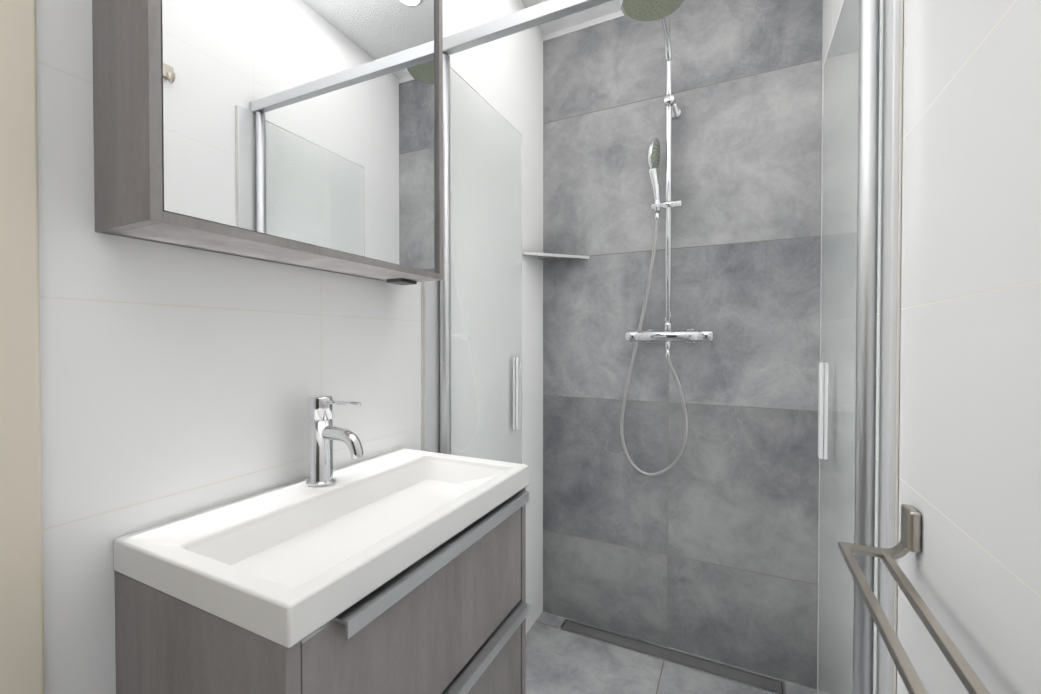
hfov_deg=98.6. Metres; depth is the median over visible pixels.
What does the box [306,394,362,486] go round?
faucet
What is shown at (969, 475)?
wall
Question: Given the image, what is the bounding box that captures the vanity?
[115,487,528,693]
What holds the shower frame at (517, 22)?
on the floor
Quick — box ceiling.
[521,0,620,34]
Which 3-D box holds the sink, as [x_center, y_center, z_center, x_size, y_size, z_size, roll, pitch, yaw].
[-0.273,0.296,0.806,0.364,0.067,0.590,0,1,26]
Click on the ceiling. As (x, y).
(604, 9)
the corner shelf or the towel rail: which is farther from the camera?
the corner shelf
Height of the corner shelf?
0.012 m
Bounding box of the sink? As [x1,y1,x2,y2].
[113,448,528,647]
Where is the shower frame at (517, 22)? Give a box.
[421,0,902,693]
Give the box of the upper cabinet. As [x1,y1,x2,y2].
[92,0,442,284]
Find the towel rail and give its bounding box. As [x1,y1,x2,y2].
[838,504,989,693]
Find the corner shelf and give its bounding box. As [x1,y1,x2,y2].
[522,251,589,260]
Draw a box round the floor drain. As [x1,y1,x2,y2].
[559,619,784,693]
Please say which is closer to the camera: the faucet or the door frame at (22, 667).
the door frame at (22, 667)
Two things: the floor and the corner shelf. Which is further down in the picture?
the floor
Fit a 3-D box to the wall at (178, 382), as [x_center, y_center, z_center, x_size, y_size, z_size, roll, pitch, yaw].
[-0.505,-0.081,0.878,0.120,2.550,2.760,0,1,26]
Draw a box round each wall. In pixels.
[36,0,542,693]
[543,0,822,688]
[817,0,1040,693]
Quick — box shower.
[620,0,712,475]
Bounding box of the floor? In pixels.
[526,611,817,693]
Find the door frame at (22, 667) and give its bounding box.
[0,0,44,693]
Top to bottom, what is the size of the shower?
1.649 m
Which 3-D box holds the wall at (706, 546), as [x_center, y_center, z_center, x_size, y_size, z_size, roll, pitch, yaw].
[0.589,-0.093,1.813,1.030,2.550,0.120,0,1,26]
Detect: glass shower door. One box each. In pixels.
[440,53,521,463]
[818,0,879,693]
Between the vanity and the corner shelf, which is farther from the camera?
the corner shelf
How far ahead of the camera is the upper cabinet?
0.70 m

